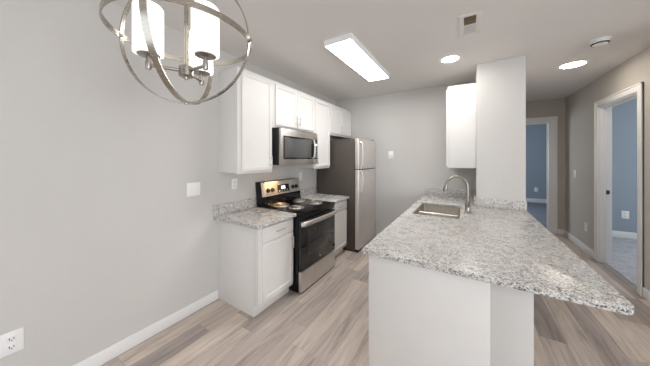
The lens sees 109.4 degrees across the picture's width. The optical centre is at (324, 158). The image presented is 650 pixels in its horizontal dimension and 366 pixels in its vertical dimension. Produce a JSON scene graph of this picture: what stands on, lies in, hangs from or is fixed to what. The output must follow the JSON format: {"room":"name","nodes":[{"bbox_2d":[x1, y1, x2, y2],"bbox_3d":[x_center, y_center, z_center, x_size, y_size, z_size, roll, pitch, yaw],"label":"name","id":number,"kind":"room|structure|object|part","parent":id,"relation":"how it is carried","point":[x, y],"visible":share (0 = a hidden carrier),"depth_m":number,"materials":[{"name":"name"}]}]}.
{"room":"kitchen","nodes":[
{"label":"kitchen","id":0,"kind":"room"},
{"bbox_2d":[0,0,336,365],"bbox_3d":[-1.625,0.170,1.940,0.120,2.758,7.200,0,0,32],"label":"wall","id":1,"kind":"structure","parent":0,"point":[102,238],"depth_m":1.70,"materials":[{"name":"paint"}]},
{"bbox_2d":[0,327,23,357],"bbox_3d":[-1.890,1.111,1.387,0.009,0.135,0.090,0,0,32],"label":"wall outlet","id":2,"kind":"object","parent":1,"relation":"attached to","point":[11,342],"visible":1,"depth_m":1.39,"materials":[{"name":"white plastic"}]},
{"bbox_2d":[7,335,15,342],"bbox_3d":[-1.888,1.087,1.386,0.004,0.030,0.034,0,0,32],"label":"socket","id":3,"kind":"object","parent":2,"relation":"attached to","point":[10,338],"depth_m":1.39,"materials":[{"name":"white plastic"}]},
{"bbox_2d":[7,343,15,350],"bbox_3d":[-1.888,1.135,1.386,0.004,0.030,0.034,0,0,32],"label":"socket","id":4,"kind":"object","parent":2,"relation":"attached to","point":[10,346],"depth_m":1.39,"materials":[{"name":"white plastic"}]},
{"bbox_2d":[73,289,217,365],"bbox_3d":[-2.264,1.496,0.774,0.014,0.105,4.143,0,0,32],"label":"baseboard","id":5,"kind":"structure","parent":1,"relation":"attached to","point":[105,355],"depth_m":1.96,"materials":[{"name":"white wood"}]},
{"bbox_2d":[187,182,199,196],"bbox_3d":[-1.316,0.311,2.312,0.016,0.135,0.135,0,0,32],"label":"light switch","id":6,"kind":"object","parent":1,"relation":"attached to","point":[193,189],"visible":1,"depth_m":2.31,"materials":[{"name":"white plastic"}]},
{"bbox_2d":[231,179,236,189],"bbox_3d":[-1.069,0.304,2.720,0.009,0.125,0.080,0,0,32],"label":"wall outlet","id":7,"kind":"object","parent":1,"relation":"attached to","point":[233,181],"visible":1,"depth_m":2.71,"materials":[{"name":"white plastic"}]},
{"bbox_2d":[213,198,255,215],"bbox_3d":[-1.052,0.572,2.735,0.022,0.115,0.579,0,0,32],"label":"backsplash","id":8,"kind":"structure","parent":1,"relation":"attached to","point":[221,209],"depth_m":2.69,"materials":[{"name":"stone"}]},
{"bbox_2d":[218,66,272,173],"bbox_3d":[-0.890,-0.393,2.656,0.380,1.117,0.500,0,0,32],"label":"upper cabinet","id":9,"kind":"object","parent":1,"relation":"attached to","point":[245,109],"visible":0.98,"depth_m":2.50,"materials":[{"name":"white wood"}]},
{"bbox_3d":[-0.783,-0.393,2.590,0.018,1.117,0.500,0,0,32],"label":"frame","id":10,"kind":"part","parent":9,"relation":"part of","materials":[{"name":"white wood"}]},
{"bbox_3d":[-0.759,-0.390,2.592,0.020,1.052,0.433,0,0,32],"label":"door","id":11,"kind":"part","parent":9,"relation":"part of","materials":[{"name":"white wood"}]},
{"bbox_2d":[272,80,313,132],"bbox_3d":[-0.522,-0.666,3.253,0.380,0.570,0.897,0,0,32],"label":"upper cabinet","id":12,"kind":"object","parent":1,"relation":"attached to","point":[293,109],"visible":0.77,"depth_m":3.09,"materials":[{"name":"white wood"}]},
{"bbox_3d":[-0.502,-0.663,3.010,0.020,0.505,0.418,0,0,32],"label":"door","id":13,"kind":"part","parent":12,"relation":"part of","materials":[{"name":"white wood"}]},
{"bbox_2d":[272,127,317,164],"bbox_3d":[-0.478,-0.146,3.226,0.484,0.466,0.808,0,0,32],"label":"microwave","id":14,"kind":"object","parent":12,"relation":"attached to","point":[289,146],"visible":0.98,"depth_m":2.99,"materials":[{"name":"metal"}]},
{"bbox_3d":[-0.163,-0.137,3.336,0.063,0.298,0.024,0,0,32],"label":"handle","id":15,"kind":"part","parent":14,"relation":"part of","materials":[{"name":"silver metal"}]},
{"bbox_3d":[-0.155,-0.134,3.435,0.033,0.290,0.112,0,0,32],"label":"control panel","id":16,"kind":"part","parent":14,"relation":"part of","materials":[{"name":"silver glass"}]},
{"bbox_3d":[-0.280,-0.663,3.370,0.020,0.505,0.412,0,0,32],"label":"door","id":17,"kind":"part","parent":12,"relation":"part of","materials":[{"name":"white wood"}]},
{"bbox_2d":[300,187,315,195],"bbox_3d":[-0.326,0.572,3.914,0.022,0.115,0.587,0,0,32],"label":"backsplash","id":18,"kind":"structure","parent":1,"relation":"attached to","point":[307,191],"depth_m":3.94,"materials":[{"name":"stone"}]},
{"bbox_2d":[297,97,329,168],"bbox_3d":[-0.161,-0.393,3.839,0.380,1.117,0.476,0,0,32],"label":"upper cabinet","id":19,"kind":"object","parent":1,"relation":"attached to","point":[321,108],"visible":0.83,"depth_m":3.76,"materials":[{"name":"white wood"}]},
{"bbox_3d":[-0.054,-0.393,3.773,0.018,1.117,0.476,0,0,32],"label":"frame","id":20,"kind":"part","parent":19,"relation":"part of","materials":[{"name":"white wood"}]},
{"bbox_3d":[-0.037,-0.390,3.764,0.020,1.052,0.439,0,0,32],"label":"door","id":21,"kind":"part","parent":19,"relation":"part of","materials":[{"name":"white wood"}]},
{"bbox_2d":[329,103,350,137],"bbox_3d":[0.188,-0.678,4.406,0.380,0.545,0.853,0,0,32],"label":"upper cabinet","id":22,"kind":"object","parent":1,"relation":"attached to","point":[340,118],"visible":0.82,"depth_m":4.29,"materials":[{"name":"white wood"}]},
{"bbox_3d":[0.204,-0.676,4.155,0.020,0.480,0.400,0,0,32],"label":"door","id":23,"kind":"part","parent":22,"relation":"part of","materials":[{"name":"white wood"}]},
{"bbox_3d":[0.417,-0.676,4.502,0.020,0.480,0.397,0,0,32],"label":"door","id":24,"kind":"part","parent":22,"relation":"part of","materials":[{"name":"white wood"}]},
{"bbox_2d":[101,202,649,365],"bbox_3d":[3.051,1.596,2.818,7.161,0.106,13.600,0,0,32],"label":"floor","id":25,"kind":"structure","parent":0,"point":[327,323],"depth_m":2.08,"materials":[{"name":"brown wood"}]},
{"bbox_2d":[218,218,293,316],"bbox_3d":[-0.753,1.107,2.582,0.692,0.884,0.517,0,0,32],"label":"base cabinet","id":26,"kind":"object","parent":25,"relation":"on","point":[255,267],"visible":0.83,"depth_m":2.38,"materials":[{"name":"white wood"}]},
{"bbox_2d":[213,198,295,229],"bbox_3d":[-0.769,0.589,2.561,0.686,0.150,0.579,0,0,32],"label":"countertop","id":27,"kind":"structure","parent":26,"relation":"on","point":[245,213],"depth_m":2.53,"materials":[{"name":"stone"}]},
{"bbox_3d":[-0.513,1.057,2.434,0.018,0.784,0.517,0,0,32],"label":"frame","id":28,"kind":"part","parent":26,"relation":"part of","materials":[{"name":"white wood"}]},
{"bbox_3d":[-0.489,0.754,2.437,0.020,0.140,0.453,0,0,32],"label":"drawer","id":29,"kind":"part","parent":26,"relation":"part of","materials":[{"name":"white wood"}]},
{"bbox_3d":[-0.489,1.129,2.437,0.020,0.570,0.453,0,0,32],"label":"door","id":30,"kind":"part","parent":26,"relation":"part of","materials":[{"name":"white wood"}]},
{"bbox_2d":[255,178,336,292],"bbox_3d":[-0.357,0.929,3.117,0.822,1.240,0.795,0,0,32],"label":"electric range","id":31,"kind":"object","parent":25,"relation":"on","point":[314,221],"visible":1,"depth_m":2.93,"materials":[{"name":"black metal"}]},
{"bbox_3d":[-0.604,0.406,3.270,0.040,0.186,0.784,0,0,32],"label":"control panel","id":32,"kind":"part","parent":31,"relation":"part of","materials":[{"name":"silver metal"}]},
{"bbox_2d":[277,183,289,192],"bbox_3d":[-0.590,0.421,3.273,0.022,0.105,0.240,0,0,32],"label":"clock","id":33,"kind":"object","parent":31,"relation":"on","point":[281,187],"depth_m":3.27,"materials":[{"name":"black"}]},
{"bbox_2d":[259,198,334,215],"bbox_3d":[-0.367,0.639,3.123,0.721,0.030,0.792,0,0,32],"label":"cooktop","id":34,"kind":"object","parent":31,"relation":"in","point":[302,207],"depth_m":2.98,"materials":[{"name":"black metal"}]},
{"bbox_3d":[-0.085,0.681,2.950,0.032,0.045,0.782,0,0,32],"label":"vent trim","id":35,"kind":"part","parent":31,"relation":"part of","materials":[{"name":"black ceramic"}]},
{"bbox_3d":[-0.081,1.415,2.947,0.040,0.232,0.782,0,0,32],"label":"storage drawer","id":36,"kind":"part","parent":31,"relation":"part of","materials":[{"name":"silver metal"}]},
{"bbox_3d":[-0.081,1.000,2.947,0.040,0.573,0.782,0,0,32],"label":"oven door","id":37,"kind":"part","parent":31,"relation":"part of","materials":[{"name":"black glass"}]},
{"bbox_3d":[-0.037,0.754,2.921,0.071,0.066,0.795,0,0,32],"label":"oven handle","id":38,"kind":"part","parent":31,"relation":"part of","materials":[{"name":"silver metal"}]},
{"bbox_2d":[334,200,346,255],"bbox_3d":[-0.042,1.107,3.736,0.692,0.884,0.573,0,0,32],"label":"base cabinet","id":39,"kind":"object","parent":25,"relation":"on","point":[341,216],"visible":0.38,"depth_m":3.63,"materials":[{"name":"white wood"}]},
{"bbox_2d":[300,187,348,202],"bbox_3d":[-0.043,0.589,3.740,0.686,0.150,0.587,0,0,32],"label":"countertop","id":40,"kind":"structure","parent":39,"relation":"on","point":[307,193],"depth_m":3.79,"materials":[{"name":"stone"}]},
{"bbox_3d":[0.216,0.754,3.582,0.020,0.140,0.525,0,0,32],"label":"drawer","id":41,"kind":"part","parent":39,"relation":"part of","materials":[{"name":"white wood"}]},
{"bbox_2d":[318,138,374,252],"bbox_3d":[0.441,0.602,4.277,0.867,1.894,0.795,0,0,32],"label":"refrigerator","id":42,"kind":"object","parent":25,"relation":"on","point":[350,172],"visible":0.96,"depth_m":3.92,"materials":[{"name":"metal"}]},
{"bbox_3d":[0.605,0.389,3.780,0.067,0.380,0.022,0,0,32],"label":"handle","id":43,"kind":"part","parent":42,"relation":"part of","materials":[{"name":"silver metal"}]},
{"bbox_3d":[0.605,-0.051,3.780,0.067,0.460,0.022,0,0,32],"label":"handle","id":44,"kind":"part","parent":42,"relation":"part of","materials":[{"name":"silver metal"}]},
{"bbox_3d":[0.729,0.847,4.099,0.068,1.304,0.795,0,0,32],"label":"fresh food door","id":45,"kind":"part","parent":42,"relation":"part of","materials":[{"name":"silver metal"}]},
{"bbox_3d":[0.729,-0.073,4.099,0.068,0.512,0.795,0,0,32],"label":"freezer door","id":46,"kind":"part","parent":42,"relation":"part of","materials":[{"name":"silver metal"}]},
{"bbox_2d":[369,211,489,365],"bbox_3d":[1.295,1.105,2.602,0.740,0.889,2.750,0,0,32],"label":"base cabinet","id":47,"kind":"object","parent":25,"relation":"on","point":[419,316],"visible":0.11,"depth_m":1.41,"materials":[{"name":"white wood"}]},
{"bbox_2d":[361,187,633,314],"bbox_3d":[1.503,0.577,2.453,1.215,0.155,2.804,0,0,32],"label":"countertop","id":48,"kind":"structure","parent":47,"relation":"on","point":[500,243],"depth_m":1.56,"materials":[{"name":"stone"}]},
{"bbox_2d":[415,205,460,218],"bbox_3d":[1.377,0.752,2.798,0.520,0.194,0.850,0,0,32],"label":"sink","id":49,"kind":"object","parent":48,"relation":"in","point":[430,210],"visible":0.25,"depth_m":3.07,"materials":[{"name":"metal"}]},
{"bbox_2d":[443,176,471,213],"bbox_3d":[1.517,0.410,2.654,0.293,0.416,0.104,0,0,32],"label":"faucet","id":50,"kind":"object","parent":48,"relation":"on","point":[445,188],"visible":1,"depth_m":2.61,"materials":[{"name":"silver metal"}]},
{"bbox_3d":[1.525,0.350,2.666,0.244,0.297,0.028,0,0,32],"label":"spout","id":51,"kind":"part","parent":50,"relation":"part of","materials":[{"name":"silver metal"}]},
{"bbox_2d":[113,0,649,101],"bbox_3d":[3.094,-1.259,2.792,7.261,0.100,13.600,0,0,32],"label":"ceiling","id":52,"kind":"structure","parent":0,"point":[410,39],"depth_m":2.29,"materials":[{"name":"paint"}]},
{"bbox_2d":[99,0,251,104],"bbox_3d":[-0.562,-0.713,0.932,0.504,0.993,0.504,0,0,32],"label":"chandelier","id":53,"kind":"object","parent":52,"relation":"hanging from","point":[147,41],"visible":1,"depth_m":0.85,"materials":[{"name":"silver metal"}]},
{"bbox_3d":[-0.665,-0.482,0.868,0.096,0.182,0.096,0,0,32],"label":"lamp shade","id":54,"kind":"part","parent":53,"relation":"part of","materials":[{"name":"white glass"}]},
{"bbox_3d":[-0.625,-0.359,0.892,0.119,0.050,0.024,0,0,-31],"label":"arm","id":55,"kind":"part","parent":53,"relation":"part of","materials":[{"name":"silver metal"}]},
{"bbox_3d":[-0.562,-0.765,0.932,0.015,0.827,0.015,0,0,32],"label":"stem","id":56,"kind":"part","parent":53,"relation":"part of","materials":[{"name":"silver metal"}]},
{"bbox_3d":[-0.566,-0.359,1.006,0.024,0.050,0.119,0,0,1],"label":"arm","id":57,"kind":"part","parent":53,"relation":"part of","materials":[{"name":"silver metal"}]},
{"bbox_3d":[-0.495,-0.359,0.899,0.119,0.050,0.025,0,0,32],"label":"arm","id":58,"kind":"part","parent":53,"relation":"part of","materials":[{"name":"silver metal"}]},
{"bbox_3d":[-0.565,-0.482,1.054,0.096,0.182,0.096,0,0,32],"label":"lamp shade","id":59,"kind":"part","parent":53,"relation":"part of","materials":[{"name":"white glass"}]},
{"bbox_3d":[-0.454,-0.482,0.874,0.096,0.182,0.096,0,0,32],"label":"lamp shade","id":60,"kind":"part","parent":53,"relation":"part of","materials":[{"name":"white glass"}]},
{"bbox_2d":[324,33,389,81],"bbox_3d":[0.460,-1.183,2.846,0.313,0.053,1.292,0,0,32],"label":"ceiling light","id":61,"kind":"object","parent":52,"relation":"attached to","point":[347,47],"visible":1,"depth_m":2.62,"materials":[{"name":"white plastic"}]},
{"bbox_2d":[441,56,459,62],"bbox_3d":[1.524,-1.207,2.808,0.208,0.006,0.208,0,0,32],"label":"recessed light","id":62,"kind":"object","parent":52,"relation":"in","point":[448,59],"visible":1,"depth_m":2.81,"materials":[{"name":"white plastic"}]},
{"bbox_2d":[458,10,481,36],"bbox_3d":[1.312,-1.204,2.087,0.170,0.013,0.390,0,0,32],"label":"ceiling vent","id":63,"kind":"object","parent":52,"relation":"in","point":[469,24],"visible":1,"depth_m":2.06,"materials":[{"name":"paint"}]},
{"bbox_2d":[558,61,587,68],"bbox_3d":[3.204,-1.207,2.977,0.264,0.006,0.264,0,0,32],"label":"recessed light","id":64,"kind":"object","parent":52,"relation":"in","point":[577,63],"visible":1,"depth_m":2.96,"materials":[{"name":"white plastic"}]},
{"bbox_2d":[589,36,611,46],"bbox_3d":[2.811,-1.181,2.353,0.150,0.055,0.150,0,0,32],"label":"smoke detector","id":65,"kind":"object","parent":52,"relation":"attached to","point":[601,41],"visible":1,"depth_m":2.32,"materials":[{"name":"white plastic"}]},
{"bbox_2d":[337,81,474,237],"bbox_3d":[1.325,0.170,4.281,2.448,2.758,0.120,0,0,32],"label":"wall","id":66,"kind":"structure","parent":0,"point":[411,124],"depth_m":4.15,"materials":[{"name":"paint"}]},
{"bbox_2d":[388,151,392,158],"bbox_3d":[1.219,-0.061,4.267,0.090,0.140,0.016,0,0,32],"label":"light switch","id":67,"kind":"object","parent":66,"relation":"attached to","point":[390,153],"visible":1,"depth_m":4.27,"materials":[{"name":"white plastic"}]},
{"bbox_2d":[425,187,472,197],"bbox_3d":[2.013,0.559,3.773,0.699,0.120,0.021,0,0,32],"label":"backsplash","id":68,"kind":"structure","parent":66,"relation":"attached to","point":[429,191],"depth_m":3.76,"materials":[{"name":"stone"}]},
{"bbox_2d":[475,55,533,365],"bbox_3d":[2.395,0.170,3.223,0.483,2.758,4.900,0,0,32],"label":"wall","id":69,"kind":"structure","parent":0,"point":[500,172],"depth_m":2.76,"materials":[{"name":"paint"}]},
{"bbox_2d":[443,83,476,167],"bbox_3d":[1.982,-0.419,3.380,0.386,1.113,0.722,0,0,32],"label":"upper cabinet","id":70,"kind":"object","parent":69,"relation":"attached to","point":[461,100],"visible":1,"depth_m":3.06,"materials":[{"name":"white wood"}]},
{"bbox_3d":[1.766,-0.416,3.311,0.020,1.050,0.320,0,0,32],"label":"door","id":71,"kind":"part","parent":70,"relation":"part of","materials":[{"name":"white wood"}]},
{"bbox_3d":[1.874,-0.419,3.446,0.019,1.113,0.722,0,0,32],"label":"frame","id":72,"kind":"part","parent":70,"relation":"part of","materials":[{"name":"white wood"}]},
{"bbox_2d":[473,191,475,205],"bbox_3d":[2.132,0.561,3.279,0.021,0.115,0.739,0,0,32],"label":"backsplash","id":73,"kind":"structure","parent":69,"relation":"attached to","point":[474,195],"depth_m":3.01,"materials":[{"name":"stone"}]},
{"bbox_2d":[476,198,526,210],"bbox_3d":[2.150,0.561,2.820,0.492,0.115,0.021,0,0,32],"label":"backsplash","id":74,"kind":"structure","parent":69,"relation":"attached to","point":[480,202],"depth_m":2.81,"materials":[{"name":"stone"}]},
{"bbox_2d":[526,98,564,229],"bbox_3d":[4.176,0.170,5.074,1.575,2.758,0.120,0,0,32],"label":"wall","id":75,"kind":"structure","parent":0,"point":[551,107],"depth_m":4.65,"materials":[{"name":"paint"}]},
{"bbox_2d":[526,116,557,234],"bbox_3d":[4.329,0.348,4.966,0.963,2.402,0.145,0,0,32],"label":"door frame","id":76,"kind":"structure","parent":75,"relation":"in","point":[552,122],"depth_m":4.70,"materials":[{"name":"white wood"}]},
{"bbox_2d":[558,229,564,235],"bbox_3d":[4.757,1.492,4.637,0.100,0.115,0.014,0,0,32],"label":"baseboard","id":77,"kind":"structure","parent":75,"relation":"attached to","point":[560,231],"depth_m":4.63,"materials":[{"name":"white wood"}]},
{"bbox_2d":[526,98,636,232],"bbox_3d":[5.322,0.170,4.826,5.400,2.758,7.800,0,0,32],"label":"wall","id":78,"kind":"structure","parent":0,"point":[624,115],"depth_m":4.53,"materials":[{"name":"blue paint"}]},
{"bbox_2d":[526,198,546,202],"bbox_3d":[6.630,1.479,8.475,3.600,0.140,0.014,0,0,32],"label":"baseboard","id":79,"kind":"structure","parent":78,"relation":"attached to","point":[527,199],"depth_m":8.02,"materials":[{"name":"white wood"}]},
{"bbox_2d":[612,230,636,238],"bbox_3d":[6.327,1.489,4.175,2.805,0.120,0.014,0,0,32],"label":"baseboard","id":80,"kind":"structure","parent":78,"relation":"attached to","point":[614,233],"depth_m":4.48,"materials":[{"name":"white wood"}]},
{"bbox_2d":[621,211,628,218],"bbox_3d":[5.840,1.099,4.478,0.100,0.150,0.009,0,0,32],"label":"wall outlet","id":81,"kind":"object","parent":78,"relation":"attached to","point":[624,214],"visible":1,"depth_m":4.47,"materials":[{"name":"white plastic"}]},
{"bbox_2d":[565,46,649,290],"bbox_3d":[4.074,0.170,3.292,0.120,2.758,4.080,0,0,32],"label":"wall","id":82,"kind":"structure","parent":0,"point":[579,106],"depth_m":3.71,"materials":[{"name":"paint"}]},
{"bbox_2d":[565,230,593,257],"bbox_3d":[4.469,1.492,4.061,0.014,0.115,1.269,0,0,32],"label":"baseboard","id":83,"kind":"structure","parent":82,"relation":"attached to","point":[588,250],"depth_m":3.97,"materials":[{"name":"white wood"}]},
{"bbox_2d":[594,82,643,296],"bbox_3d":[3.890,0.346,3.012,0.149,2.405,1.120,0,0,32],"label":"door frame","id":84,"kind":"structure","parent":82,"relation":"in","point":[602,108],"depth_m":3.38,"materials":[{"name":"white wood"}]},
{"bbox_2d":[643,287,649,302],"bbox_3d":[3.247,1.492,2.077,0.014,0.115,1.143,0,0,32],"label":"baseboard","id":85,"kind":"structure","parent":82,"relation":"attached to","point":[646,293],"depth_m":2.51,"materials":[{"name":"white wood"}]}
]}

